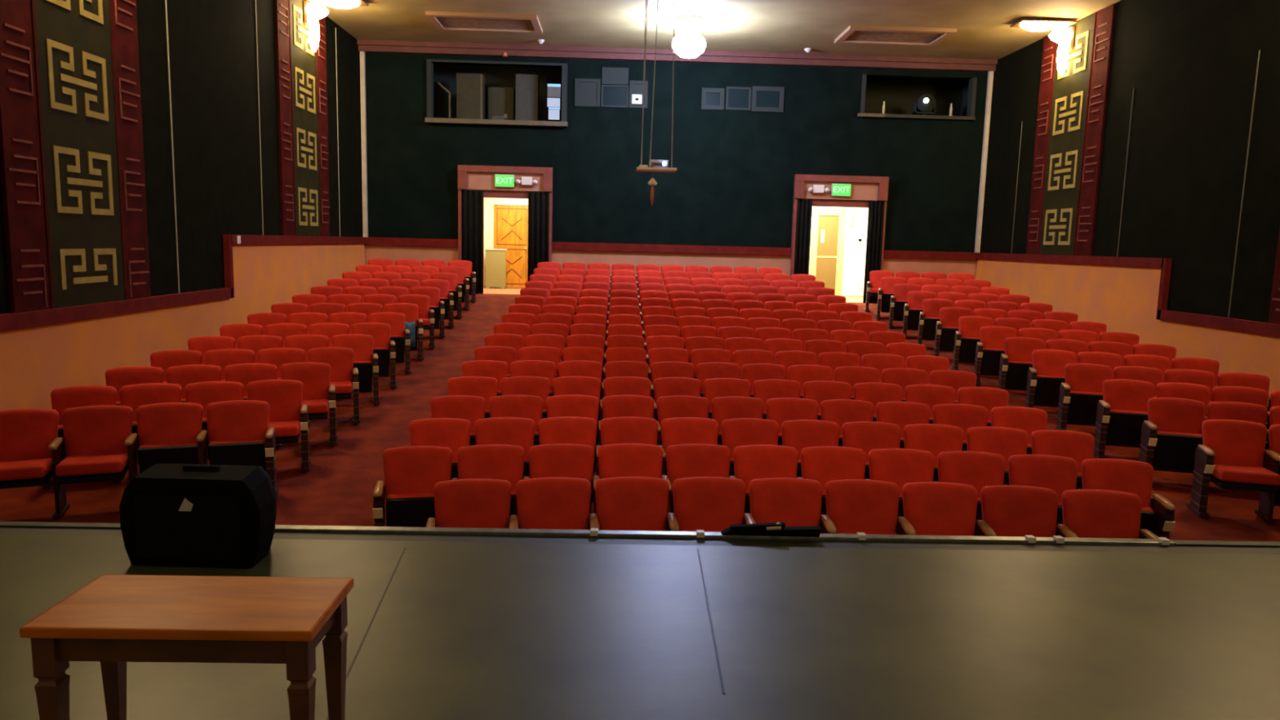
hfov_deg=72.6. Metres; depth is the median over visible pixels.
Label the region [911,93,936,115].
spotlight
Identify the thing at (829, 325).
seat
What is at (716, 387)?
seat
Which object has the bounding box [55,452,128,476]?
seat cushion
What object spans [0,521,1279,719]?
floor
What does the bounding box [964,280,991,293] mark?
seat
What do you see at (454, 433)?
seat
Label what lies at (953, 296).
seat
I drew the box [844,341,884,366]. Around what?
seat
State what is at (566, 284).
seat
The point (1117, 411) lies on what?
seat cushion
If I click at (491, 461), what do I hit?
seat
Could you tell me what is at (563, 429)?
seat
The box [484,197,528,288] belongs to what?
door
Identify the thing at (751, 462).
seat
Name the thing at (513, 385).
seat
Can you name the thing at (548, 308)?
seat
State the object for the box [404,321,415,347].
draped cloth
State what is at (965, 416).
seat
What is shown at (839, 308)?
seat
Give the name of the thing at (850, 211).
wall
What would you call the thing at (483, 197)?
wall
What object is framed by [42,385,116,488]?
seat
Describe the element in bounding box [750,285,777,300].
seat
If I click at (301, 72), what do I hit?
decorative wall panel
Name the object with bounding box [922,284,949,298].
seat
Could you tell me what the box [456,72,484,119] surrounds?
cabinet
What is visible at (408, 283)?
seat
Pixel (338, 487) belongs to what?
floor
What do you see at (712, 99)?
window
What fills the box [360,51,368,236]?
trim
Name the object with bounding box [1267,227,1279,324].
pilaster
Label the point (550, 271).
seat
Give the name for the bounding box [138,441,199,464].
seat cushion
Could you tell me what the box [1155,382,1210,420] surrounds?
seat
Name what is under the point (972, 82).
window
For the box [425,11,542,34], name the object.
ceiling vent
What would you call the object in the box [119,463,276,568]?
stage monitor
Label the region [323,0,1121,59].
ceiling
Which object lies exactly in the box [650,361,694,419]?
seat
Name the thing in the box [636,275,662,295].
seat
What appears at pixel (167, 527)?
grille
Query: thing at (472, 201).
door curtain
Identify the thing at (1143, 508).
seat cushion
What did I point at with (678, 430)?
seat
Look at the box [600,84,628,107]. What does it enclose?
window
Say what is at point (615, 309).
seat
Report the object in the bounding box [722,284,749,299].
seat
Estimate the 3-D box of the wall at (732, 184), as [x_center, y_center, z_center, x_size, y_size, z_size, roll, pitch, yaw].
[0.813,-3.892,19.924,14.530,6.020,0.200,1,8,-2]
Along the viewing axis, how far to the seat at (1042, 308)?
15.00 m
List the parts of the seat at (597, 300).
backrest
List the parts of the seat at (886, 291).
backrest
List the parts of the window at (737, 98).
pane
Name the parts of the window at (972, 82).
sill, sill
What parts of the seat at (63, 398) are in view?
backrest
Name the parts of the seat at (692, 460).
armrest, backrest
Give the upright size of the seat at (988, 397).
0.852 m
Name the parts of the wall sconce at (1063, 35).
glass dish, plate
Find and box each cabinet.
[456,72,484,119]
[484,248,506,288]
[488,87,515,119]
[515,74,539,120]
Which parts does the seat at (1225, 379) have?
backrest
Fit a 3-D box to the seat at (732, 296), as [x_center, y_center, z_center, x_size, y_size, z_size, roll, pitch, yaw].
[1.828,-0.801,15.895,0.558,0.852,0.407,2,8,2]
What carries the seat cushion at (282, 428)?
on the seat at (287, 415)
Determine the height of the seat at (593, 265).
0.852 m
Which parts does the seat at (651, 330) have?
backrest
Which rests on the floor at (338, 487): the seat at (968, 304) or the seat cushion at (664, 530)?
the seat at (968, 304)
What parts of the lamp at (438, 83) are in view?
arm, post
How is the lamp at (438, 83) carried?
on the window at (429, 119)
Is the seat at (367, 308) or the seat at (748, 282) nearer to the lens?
the seat at (367, 308)
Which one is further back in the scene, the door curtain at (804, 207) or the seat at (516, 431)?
the door curtain at (804, 207)
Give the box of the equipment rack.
[546,75,561,121]
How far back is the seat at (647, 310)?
14.29 m
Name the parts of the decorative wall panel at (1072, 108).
edge moulding, panel, edge moulding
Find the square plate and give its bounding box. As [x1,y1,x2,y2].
[631,94,641,103]
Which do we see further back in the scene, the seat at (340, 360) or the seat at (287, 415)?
the seat at (340, 360)
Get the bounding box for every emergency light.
[515,176,537,185]
[808,184,830,193]
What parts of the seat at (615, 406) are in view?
backrest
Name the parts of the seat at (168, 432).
armrest, backrest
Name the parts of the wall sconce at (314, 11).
plate, glass dish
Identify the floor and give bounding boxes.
[0,293,1279,542]
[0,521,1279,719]
[483,287,863,302]
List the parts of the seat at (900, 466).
backrest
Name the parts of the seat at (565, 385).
backrest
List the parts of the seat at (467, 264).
backrest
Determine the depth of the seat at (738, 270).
19.21 m
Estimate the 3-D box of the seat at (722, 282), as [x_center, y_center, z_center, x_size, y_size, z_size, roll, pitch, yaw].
[1.791,-1.211,17.537,0.558,0.852,0.407,2,8,2]
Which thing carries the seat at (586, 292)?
on the floor at (338, 487)
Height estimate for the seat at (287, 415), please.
0.852 m
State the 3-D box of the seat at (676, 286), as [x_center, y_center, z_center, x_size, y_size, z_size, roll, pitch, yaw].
[0.741,-1.031,16.719,0.558,0.852,0.407,1,8,-2]
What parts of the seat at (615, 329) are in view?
backrest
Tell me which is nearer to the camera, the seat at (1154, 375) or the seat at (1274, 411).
the seat at (1274, 411)
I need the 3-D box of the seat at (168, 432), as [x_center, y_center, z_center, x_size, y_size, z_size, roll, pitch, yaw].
[-4.054,0.816,7.458,0.558,0.852,0.407,-1,8,-21]
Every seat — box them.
[0,408,58,488]
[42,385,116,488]
[48,404,133,519]
[105,366,163,405]
[112,382,182,483]
[124,402,203,483]
[150,350,202,382]
[166,364,222,402]
[184,381,244,459]
[187,335,235,364]
[195,400,278,497]
[204,348,254,381]
[219,323,262,348]
[224,363,277,399]
[237,335,282,363]
[246,379,311,471]
[247,312,287,335]
[257,347,305,379]
[265,323,306,347]
[271,302,307,323]
[275,361,337,448]
[284,334,328,362]
[288,312,327,334]
[292,293,326,312]
[307,346,359,425]
[308,322,349,346]
[310,302,346,322]
[311,285,342,302]
[327,278,357,293]
[328,293,361,312]
[329,312,367,333]
[331,333,379,404]
[342,271,370,285]
[344,285,376,302]
[347,302,382,322]
[351,322,396,387]
[355,264,382,278]
[359,278,388,293]
[363,293,395,312]
[367,258,393,271]
[368,311,411,373]
[372,271,399,286]
[373,445,452,527]
[377,286,408,302]
[383,265,410,279]
[384,302,423,359]
[390,279,419,294]
[395,259,420,271]
[397,294,435,347]
[401,271,429,286]
[408,417,471,479]
[409,286,444,337]
[412,265,438,279]
[421,259,446,272]
[421,279,453,327]
[425,478,511,528]
[430,395,485,445]
[431,272,462,317]
[439,266,469,309]
[447,260,476,301]
[447,376,497,418]
[451,444,524,526]
[462,360,507,395]
[474,346,515,377]
[475,417,534,479]
[484,333,523,360]
[488,395,542,445]
[493,322,529,346]
[500,376,550,418]
[501,312,535,334]
[508,303,540,324]
[508,476,591,529]
[510,360,555,396]
[514,295,544,314]
[519,346,559,377]
[520,288,548,305]
[523,443,594,529]
[524,280,551,297]
[525,333,564,377]
[529,274,555,288]
[532,323,568,348]
[533,267,558,282]
[537,262,560,275]
[537,313,571,347]
[537,416,596,502]
[542,304,573,335]
[546,295,576,324]
[546,394,599,472]
[550,288,578,314]
[552,376,600,444]
[553,280,581,305]
[556,274,582,290]
[558,360,602,420]
[560,268,584,289]
[562,262,586,282]
[562,346,604,406]
[566,334,604,389]
[569,323,605,375]
[573,313,606,358]
[575,304,607,348]
[577,296,608,337]
[580,288,608,324]
[582,275,609,311]
[582,281,608,310]
[583,268,609,302]
[585,262,610,285]
[589,476,669,531]
[593,443,662,514]
[595,416,657,477]
[598,395,654,445]
[600,376,651,420]
[601,360,648,399]
[603,346,646,381]
[604,324,643,350]
[604,334,644,366]
[605,314,641,337]
[606,305,639,327]
[607,297,639,319]
[608,275,636,294]
[608,282,637,302]
[608,288,638,311]
[609,263,635,280]
[609,269,635,287]
[635,263,659,281]
[635,270,661,288]
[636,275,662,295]
[637,283,665,311]
[638,289,667,307]
[640,297,670,328]
[640,306,672,330]
[642,315,675,341]
[644,324,679,364]
[645,335,684,365]
[648,347,688,398]
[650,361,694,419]
[653,377,701,445]
[657,395,709,472]
[657,417,718,476]
[660,264,684,278]
[661,443,730,531]
[662,270,686,284]
[664,276,689,292]
[666,283,693,299]
[667,476,746,532]
[668,290,697,307]
[671,297,701,316]
[674,306,705,326]
[677,315,711,337]
[681,325,716,349]
[684,265,707,278]
[685,336,723,363]
[687,271,711,284]
[690,277,715,292]
[690,348,731,378]
[694,284,720,299]
[696,362,740,397]
[697,291,726,307]
[702,298,732,316]
[703,377,751,418]
[706,307,738,326]
[709,266,732,278]
[711,395,763,445]
[712,316,745,337]
[713,271,737,284]
[717,278,742,292]
[718,326,753,349]
[720,417,778,476]
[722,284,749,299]
[724,337,763,363]
[727,292,755,308]
[728,444,798,524]
[733,266,757,279]
[733,299,763,317]
[733,349,773,379]
[738,272,763,285]
[739,308,771,327]
[742,363,786,397]
[744,279,769,293]
[744,477,822,526]
[746,317,780,337]
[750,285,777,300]
[752,378,800,419]
[755,327,791,350]
[756,293,785,309]
[758,266,782,279]
[764,273,789,286]
[764,300,794,318]
[764,337,803,364]
[765,397,817,445]
[771,280,797,293]
[773,309,804,328]
[775,351,816,379]
[778,286,805,301]
[781,419,839,477]
[782,318,815,338]
[786,293,815,309]
[788,364,832,398]
[791,274,815,287]
[792,328,828,351]
[795,302,826,319]
[796,445,866,528]
[798,280,824,294]
[803,380,851,420]
[804,339,843,364]
[806,310,838,328]
[807,287,835,302]
[817,294,846,311]
[817,319,851,340]
[818,351,859,381]
[820,399,873,446]
[820,479,899,534]
[827,302,858,319]
[830,329,866,352]
[834,366,879,399]
[840,311,872,329]
[841,421,901,479]
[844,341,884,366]
[853,320,888,341]
[853,382,902,422]
[862,353,904,382]
[865,270,893,310]
[868,331,906,353]
[868,448,934,534]
[875,276,906,319]
[875,401,929,448]
[881,368,927,401]
[886,342,925,368]
[888,283,920,328]
[895,271,920,284]
[897,481,977,536]
[902,290,936,337]
[903,423,963,481]
[905,384,955,423]
[906,355,949,384]
[908,277,934,290]
[917,298,952,344]
[921,271,946,284]
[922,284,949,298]
[929,369,977,404]
[932,403,987,450]
[933,306,971,356]
[935,278,962,292]
[937,292,966,306]
[937,450,1004,536]
[948,272,974,285]
[951,285,979,299]
[951,315,992,370]
[954,299,985,315]
[957,386,1008,426]
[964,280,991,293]
[966,426,1027,484]
[968,293,998,308]
[973,308,1006,325]
[973,325,1017,385]
[976,484,1057,537]
[980,286,1009,301]
[986,301,1018,317]
[991,406,1047,454]
[994,317,1030,337]
[997,337,1044,391]
[999,294,1030,310]
[1008,310,1041,328]
[1008,454,1077,535]
[1018,328,1056,349]
[1020,302,1053,319]
[1024,349,1075,408]
[1031,319,1067,339]
[1031,430,1094,489]
[1043,311,1078,329]
[1045,338,1086,363]
[1054,363,1111,430]
[1057,329,1097,351]
[1057,488,1158,538]
[1069,320,1106,341]
[1077,351,1121,379]
[1077,458,1175,539]
[1088,341,1130,366]
[1093,378,1154,458]
[1098,332,1139,354]
[1113,365,1162,397]
[1123,354,1169,382]
[1133,343,1176,369]
[1137,397,1204,485]
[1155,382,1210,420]
[1164,368,1215,402]
[1171,357,1219,401]
[1186,419,1279,517]
[1207,401,1268,491]
[1212,386,1269,429]
[1217,372,1271,411]
[1254,424,1279,524]
[1265,405,1279,449]
[1266,390,1279,428]
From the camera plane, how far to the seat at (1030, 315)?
14.33 m
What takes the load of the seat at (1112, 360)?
on the floor at (338, 487)
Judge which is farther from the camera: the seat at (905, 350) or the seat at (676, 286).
the seat at (676, 286)
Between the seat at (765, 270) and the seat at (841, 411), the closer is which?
the seat at (841, 411)
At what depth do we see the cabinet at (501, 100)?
20.50 m
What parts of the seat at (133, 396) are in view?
backrest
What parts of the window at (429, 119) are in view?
sill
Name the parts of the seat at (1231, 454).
armrest, aisle plate, backrest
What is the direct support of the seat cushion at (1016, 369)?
on the seat at (1017, 359)
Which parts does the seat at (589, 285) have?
backrest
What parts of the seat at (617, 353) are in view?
backrest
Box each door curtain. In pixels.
[461,190,483,293]
[527,191,549,281]
[793,199,812,274]
[862,200,884,303]
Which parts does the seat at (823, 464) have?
backrest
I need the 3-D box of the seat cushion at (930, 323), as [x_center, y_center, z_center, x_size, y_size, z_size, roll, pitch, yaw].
[5.257,-0.554,15.454,0.455,0.396,0.141,3,8,14]
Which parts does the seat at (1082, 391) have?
armrest, aisle plate, backrest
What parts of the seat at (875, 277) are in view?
backrest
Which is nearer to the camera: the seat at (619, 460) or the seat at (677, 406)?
the seat at (619, 460)
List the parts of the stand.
folded leg, knob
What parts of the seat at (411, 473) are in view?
aisle plate, armrest, backrest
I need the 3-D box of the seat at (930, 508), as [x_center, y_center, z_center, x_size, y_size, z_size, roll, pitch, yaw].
[2.063,1.300,5.994,0.558,0.852,0.407,2,8,3]
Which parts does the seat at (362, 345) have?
backrest, armrest, aisle plate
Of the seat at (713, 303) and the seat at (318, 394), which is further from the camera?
the seat at (713, 303)
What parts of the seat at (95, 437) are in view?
armrest, backrest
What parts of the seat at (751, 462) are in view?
backrest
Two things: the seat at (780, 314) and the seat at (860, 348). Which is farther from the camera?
the seat at (780, 314)
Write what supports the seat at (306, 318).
on the floor at (338, 487)
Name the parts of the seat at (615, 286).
backrest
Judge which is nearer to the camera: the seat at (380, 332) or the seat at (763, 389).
the seat at (763, 389)
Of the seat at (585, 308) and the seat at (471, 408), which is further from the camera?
the seat at (585, 308)
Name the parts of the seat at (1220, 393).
backrest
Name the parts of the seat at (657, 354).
backrest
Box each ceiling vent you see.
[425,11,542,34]
[834,25,956,46]
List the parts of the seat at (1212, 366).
backrest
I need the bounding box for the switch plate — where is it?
[236,235,240,244]
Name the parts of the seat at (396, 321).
backrest, armrest, aisle plate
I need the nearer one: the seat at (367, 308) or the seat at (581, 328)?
the seat at (581, 328)
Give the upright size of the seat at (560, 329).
0.852 m
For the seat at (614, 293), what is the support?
on the floor at (338, 487)
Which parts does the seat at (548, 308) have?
backrest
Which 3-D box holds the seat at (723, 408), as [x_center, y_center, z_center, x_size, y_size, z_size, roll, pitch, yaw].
[0.936,0.804,8.485,0.558,0.852,0.407,1,8,-2]
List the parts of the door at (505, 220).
moulding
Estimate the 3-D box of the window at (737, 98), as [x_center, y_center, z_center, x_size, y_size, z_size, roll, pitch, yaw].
[2.211,-5.868,19.571,0.560,0.500,0.040,1,8,-2]
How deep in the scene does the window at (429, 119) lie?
19.37 m
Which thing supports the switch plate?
attached to the wall at (208, 69)
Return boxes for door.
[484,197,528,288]
[808,208,846,295]
[844,214,867,296]
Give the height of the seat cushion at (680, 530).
0.396 m
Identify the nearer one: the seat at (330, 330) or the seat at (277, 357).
the seat at (277, 357)
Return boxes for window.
[425,58,567,127]
[574,78,600,106]
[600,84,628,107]
[601,66,628,84]
[629,80,648,108]
[701,87,724,110]
[725,86,751,110]
[751,85,784,112]
[857,74,977,120]
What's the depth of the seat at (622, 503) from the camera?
5.98 m
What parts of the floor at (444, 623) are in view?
edge rail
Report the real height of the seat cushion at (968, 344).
0.396 m
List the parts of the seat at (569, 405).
backrest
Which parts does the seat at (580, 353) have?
backrest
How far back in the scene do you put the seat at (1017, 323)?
13.66 m
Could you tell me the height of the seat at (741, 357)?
0.852 m
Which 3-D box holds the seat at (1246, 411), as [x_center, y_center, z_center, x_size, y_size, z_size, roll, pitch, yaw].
[5.893,0.861,8.615,0.558,0.852,0.407,4,8,17]
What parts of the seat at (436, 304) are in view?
backrest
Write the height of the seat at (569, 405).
0.852 m
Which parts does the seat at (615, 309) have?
backrest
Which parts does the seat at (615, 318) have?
backrest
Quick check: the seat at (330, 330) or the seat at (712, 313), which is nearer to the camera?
the seat at (330, 330)
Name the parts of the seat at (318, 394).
backrest, armrest, aisle plate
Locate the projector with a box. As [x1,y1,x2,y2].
[648,160,668,167]
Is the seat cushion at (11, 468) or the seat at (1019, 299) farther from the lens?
the seat at (1019, 299)
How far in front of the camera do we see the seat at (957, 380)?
10.02 m
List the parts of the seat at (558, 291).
backrest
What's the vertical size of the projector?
0.115 m
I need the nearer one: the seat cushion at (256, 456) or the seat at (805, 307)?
the seat cushion at (256, 456)
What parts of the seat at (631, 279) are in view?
backrest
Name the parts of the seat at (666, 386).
backrest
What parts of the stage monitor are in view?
handle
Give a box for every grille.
[133,494,241,560]
[435,17,534,30]
[844,31,944,43]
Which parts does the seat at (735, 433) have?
backrest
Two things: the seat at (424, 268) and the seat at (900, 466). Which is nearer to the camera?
the seat at (900, 466)
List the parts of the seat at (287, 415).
backrest, armrest, aisle plate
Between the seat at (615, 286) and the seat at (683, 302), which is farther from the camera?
the seat at (615, 286)
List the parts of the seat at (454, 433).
backrest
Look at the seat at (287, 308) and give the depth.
12.96 m
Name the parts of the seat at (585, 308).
backrest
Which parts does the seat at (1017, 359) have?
armrest, aisle plate, backrest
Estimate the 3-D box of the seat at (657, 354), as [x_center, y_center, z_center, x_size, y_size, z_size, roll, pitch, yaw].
[0.343,0.289,10.936,0.558,0.852,0.407,1,8,-4]
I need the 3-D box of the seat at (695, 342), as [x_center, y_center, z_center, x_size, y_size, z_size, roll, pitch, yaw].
[0.856,0.122,11.786,0.558,0.852,0.407,1,8,-2]
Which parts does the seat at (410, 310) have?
backrest, aisle plate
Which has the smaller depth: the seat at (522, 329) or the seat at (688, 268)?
the seat at (522, 329)
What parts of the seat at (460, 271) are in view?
backrest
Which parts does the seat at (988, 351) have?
aisle plate, backrest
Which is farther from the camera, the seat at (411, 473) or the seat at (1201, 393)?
the seat at (1201, 393)
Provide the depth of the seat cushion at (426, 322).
14.04 m
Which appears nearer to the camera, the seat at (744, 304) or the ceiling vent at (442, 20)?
the seat at (744, 304)
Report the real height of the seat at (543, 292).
0.852 m
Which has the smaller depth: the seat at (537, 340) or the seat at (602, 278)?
the seat at (537, 340)
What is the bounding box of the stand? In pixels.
[720,521,821,537]
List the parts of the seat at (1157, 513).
backrest, armrest, aisle plate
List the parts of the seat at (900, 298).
backrest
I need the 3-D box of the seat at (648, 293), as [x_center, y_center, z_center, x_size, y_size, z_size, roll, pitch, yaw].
[0.226,-0.839,15.874,0.558,0.852,0.407,1,8,-4]
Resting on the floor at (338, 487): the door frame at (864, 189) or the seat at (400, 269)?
the seat at (400, 269)
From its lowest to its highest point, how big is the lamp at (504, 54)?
0.100 m
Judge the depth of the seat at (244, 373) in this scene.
9.18 m
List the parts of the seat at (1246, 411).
backrest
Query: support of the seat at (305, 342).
on the floor at (338, 487)
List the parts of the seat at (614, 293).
backrest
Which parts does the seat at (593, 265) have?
backrest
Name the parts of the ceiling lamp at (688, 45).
lamp shade, stem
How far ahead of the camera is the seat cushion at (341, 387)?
9.88 m
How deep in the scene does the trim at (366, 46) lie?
19.26 m
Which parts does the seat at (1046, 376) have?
armrest, aisle plate, backrest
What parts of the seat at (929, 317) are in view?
aisle plate, backrest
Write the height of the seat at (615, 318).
0.852 m
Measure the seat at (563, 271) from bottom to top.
0.852 m
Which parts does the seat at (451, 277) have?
backrest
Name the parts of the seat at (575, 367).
backrest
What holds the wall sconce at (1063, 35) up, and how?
attached to the decorative wall panel at (1072, 108)
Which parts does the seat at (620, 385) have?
backrest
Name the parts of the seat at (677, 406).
armrest, backrest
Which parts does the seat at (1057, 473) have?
backrest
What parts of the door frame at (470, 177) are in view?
header panel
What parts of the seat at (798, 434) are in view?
backrest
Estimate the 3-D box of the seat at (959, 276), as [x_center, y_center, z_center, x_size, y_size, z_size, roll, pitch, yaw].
[6.722,-1.392,18.289,0.603,0.852,0.407,4,8,18]
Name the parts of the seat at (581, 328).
backrest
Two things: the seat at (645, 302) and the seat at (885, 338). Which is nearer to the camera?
the seat at (885, 338)
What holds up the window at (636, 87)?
in the wall at (732, 184)
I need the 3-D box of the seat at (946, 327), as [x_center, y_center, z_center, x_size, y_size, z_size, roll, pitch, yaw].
[5.245,-0.450,14.588,0.567,0.852,0.407,3,8,14]
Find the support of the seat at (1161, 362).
on the floor at (338, 487)
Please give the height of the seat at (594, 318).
0.852 m
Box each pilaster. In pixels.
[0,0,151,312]
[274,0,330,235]
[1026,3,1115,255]
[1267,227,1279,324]
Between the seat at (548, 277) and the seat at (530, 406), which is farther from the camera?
the seat at (548, 277)
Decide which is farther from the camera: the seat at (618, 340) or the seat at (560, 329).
the seat at (560, 329)
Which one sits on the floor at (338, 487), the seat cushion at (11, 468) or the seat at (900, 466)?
the seat at (900, 466)
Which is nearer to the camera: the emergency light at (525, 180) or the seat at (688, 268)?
the seat at (688, 268)
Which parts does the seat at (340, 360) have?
backrest, armrest, aisle plate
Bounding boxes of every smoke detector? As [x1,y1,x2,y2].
[537,39,544,44]
[804,48,811,52]
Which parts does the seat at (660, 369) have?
backrest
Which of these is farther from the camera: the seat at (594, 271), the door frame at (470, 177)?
the door frame at (470, 177)
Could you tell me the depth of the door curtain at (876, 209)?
20.00 m
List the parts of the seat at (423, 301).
backrest, aisle plate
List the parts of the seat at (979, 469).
backrest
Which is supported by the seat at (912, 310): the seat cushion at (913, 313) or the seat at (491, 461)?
the seat cushion at (913, 313)
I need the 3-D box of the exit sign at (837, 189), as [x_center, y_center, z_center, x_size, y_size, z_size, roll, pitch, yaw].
[4.573,-3.861,19.804,0.440,0.280,0.074,1,8,-2]
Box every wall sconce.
[303,0,368,52]
[1009,18,1078,75]
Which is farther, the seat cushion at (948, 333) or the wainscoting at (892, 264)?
the wainscoting at (892, 264)
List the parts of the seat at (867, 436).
backrest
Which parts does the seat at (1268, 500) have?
armrest, backrest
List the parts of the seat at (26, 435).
backrest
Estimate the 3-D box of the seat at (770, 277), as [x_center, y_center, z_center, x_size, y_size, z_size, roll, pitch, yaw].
[2.843,-1.385,18.287,0.558,0.852,0.407,2,8,6]
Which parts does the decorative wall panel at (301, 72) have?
edge moulding, panel, edge moulding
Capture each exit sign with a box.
[494,173,514,187]
[831,183,851,196]
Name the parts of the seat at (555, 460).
backrest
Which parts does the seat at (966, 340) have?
aisle plate, backrest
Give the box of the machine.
[492,114,506,119]
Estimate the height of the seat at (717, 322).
0.852 m
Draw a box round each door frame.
[457,164,552,262]
[789,173,888,279]
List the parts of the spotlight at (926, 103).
bulb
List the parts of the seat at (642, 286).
backrest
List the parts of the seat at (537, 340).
backrest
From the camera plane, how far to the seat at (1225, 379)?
9.99 m
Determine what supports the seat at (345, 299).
on the floor at (338, 487)
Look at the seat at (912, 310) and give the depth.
16.27 m
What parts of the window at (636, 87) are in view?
pane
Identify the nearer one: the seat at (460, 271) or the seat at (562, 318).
the seat at (562, 318)
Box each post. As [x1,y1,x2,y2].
[882,101,886,114]
[949,102,952,115]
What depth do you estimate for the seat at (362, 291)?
14.84 m
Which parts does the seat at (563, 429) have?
backrest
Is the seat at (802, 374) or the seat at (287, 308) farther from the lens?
the seat at (287, 308)
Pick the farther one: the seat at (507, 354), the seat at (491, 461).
the seat at (507, 354)
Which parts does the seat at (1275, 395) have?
backrest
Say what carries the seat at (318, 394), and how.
on the floor at (338, 487)
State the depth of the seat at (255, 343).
10.66 m
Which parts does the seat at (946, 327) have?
aisle plate, backrest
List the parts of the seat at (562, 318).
backrest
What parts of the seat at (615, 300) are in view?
backrest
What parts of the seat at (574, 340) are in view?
backrest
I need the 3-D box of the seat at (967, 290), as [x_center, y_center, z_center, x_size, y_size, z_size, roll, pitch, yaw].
[6.225,-0.998,16.794,0.558,0.852,0.407,4,8,17]
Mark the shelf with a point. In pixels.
(642, 167)
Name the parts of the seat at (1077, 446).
backrest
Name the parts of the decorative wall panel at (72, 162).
edge moulding, panel, edge moulding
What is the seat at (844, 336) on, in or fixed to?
on the floor at (338, 487)
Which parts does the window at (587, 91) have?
pane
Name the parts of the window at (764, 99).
pane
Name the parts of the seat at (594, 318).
backrest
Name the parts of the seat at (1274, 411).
backrest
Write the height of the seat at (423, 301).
0.852 m
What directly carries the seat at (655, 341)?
on the floor at (338, 487)
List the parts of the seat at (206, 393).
backrest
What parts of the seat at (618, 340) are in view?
backrest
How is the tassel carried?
hanging from the shelf
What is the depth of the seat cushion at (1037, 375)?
11.26 m
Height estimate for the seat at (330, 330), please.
0.852 m
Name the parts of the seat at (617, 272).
backrest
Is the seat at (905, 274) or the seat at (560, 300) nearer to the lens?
the seat at (560, 300)
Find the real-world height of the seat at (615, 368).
0.852 m
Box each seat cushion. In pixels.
[0,457,53,480]
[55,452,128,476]
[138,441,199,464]
[208,439,266,472]
[267,420,300,436]
[302,399,328,413]
[329,381,352,393]
[353,360,372,383]
[373,347,389,352]
[385,493,434,506]
[390,335,404,337]
[417,318,430,325]
[511,490,515,494]
[608,528,665,531]
[664,458,666,475]
[669,489,672,512]
[679,528,724,532]
[835,530,897,534]
[870,288,878,293]
[906,308,922,328]
[915,533,974,536]
[922,317,939,337]
[939,326,958,346]
[958,337,980,360]
[980,348,1004,369]
[1005,360,1032,377]
[1036,374,1065,377]
[1070,391,1102,395]
[1110,409,1147,413]
[1141,506,1154,511]
[1156,431,1202,436]
[1211,462,1279,485]
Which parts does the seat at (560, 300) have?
backrest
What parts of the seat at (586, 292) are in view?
backrest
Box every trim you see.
[0,234,366,332]
[356,39,997,71]
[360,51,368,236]
[364,236,457,247]
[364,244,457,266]
[551,241,791,255]
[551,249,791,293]
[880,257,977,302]
[883,250,977,260]
[974,71,993,252]
[975,252,1279,337]
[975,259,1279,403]
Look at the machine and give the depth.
19.55 m
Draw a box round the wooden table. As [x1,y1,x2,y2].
[19,574,353,719]
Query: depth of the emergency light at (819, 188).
19.73 m
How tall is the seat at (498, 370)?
0.852 m
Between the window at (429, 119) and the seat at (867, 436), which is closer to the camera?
the seat at (867, 436)
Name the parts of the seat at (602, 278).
backrest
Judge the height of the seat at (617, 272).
0.852 m
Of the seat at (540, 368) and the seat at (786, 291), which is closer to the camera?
the seat at (540, 368)
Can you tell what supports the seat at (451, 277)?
on the floor at (338, 487)
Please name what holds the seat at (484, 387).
on the floor at (338, 487)
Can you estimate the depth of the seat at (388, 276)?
16.51 m
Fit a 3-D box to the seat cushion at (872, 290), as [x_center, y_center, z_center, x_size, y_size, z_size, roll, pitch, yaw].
[5.147,-1.468,18.588,0.460,0.119,0.431,3,8,13]
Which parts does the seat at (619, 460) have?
armrest, backrest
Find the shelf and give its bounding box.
[636,0,676,172]
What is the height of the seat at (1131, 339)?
0.852 m
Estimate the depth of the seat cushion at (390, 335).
12.66 m
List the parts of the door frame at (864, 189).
header panel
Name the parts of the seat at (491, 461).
backrest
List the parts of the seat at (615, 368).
backrest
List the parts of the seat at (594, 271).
backrest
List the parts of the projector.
panel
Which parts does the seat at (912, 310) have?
backrest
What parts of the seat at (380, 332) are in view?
backrest, armrest, aisle plate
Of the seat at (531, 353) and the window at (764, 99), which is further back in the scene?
the window at (764, 99)
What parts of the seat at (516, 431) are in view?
backrest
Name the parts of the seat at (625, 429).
armrest, backrest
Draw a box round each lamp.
[437,82,450,118]
[502,51,507,57]
[671,15,706,58]
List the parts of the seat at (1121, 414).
armrest, aisle plate, backrest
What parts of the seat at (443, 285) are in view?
backrest, aisle plate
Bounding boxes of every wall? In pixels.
[0,0,363,314]
[364,52,987,252]
[433,63,561,120]
[483,197,508,288]
[808,206,868,296]
[864,76,963,115]
[960,79,968,116]
[979,0,1279,322]
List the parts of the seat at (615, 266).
backrest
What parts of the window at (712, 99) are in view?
pane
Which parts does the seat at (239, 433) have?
armrest, backrest, armrest, aisle plate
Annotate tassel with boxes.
[648,170,657,205]
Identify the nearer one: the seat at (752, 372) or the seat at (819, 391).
the seat at (819, 391)
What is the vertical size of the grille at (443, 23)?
0.045 m
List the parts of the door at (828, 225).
kick rail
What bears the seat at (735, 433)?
on the floor at (338, 487)
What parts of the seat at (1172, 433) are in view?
armrest, aisle plate, backrest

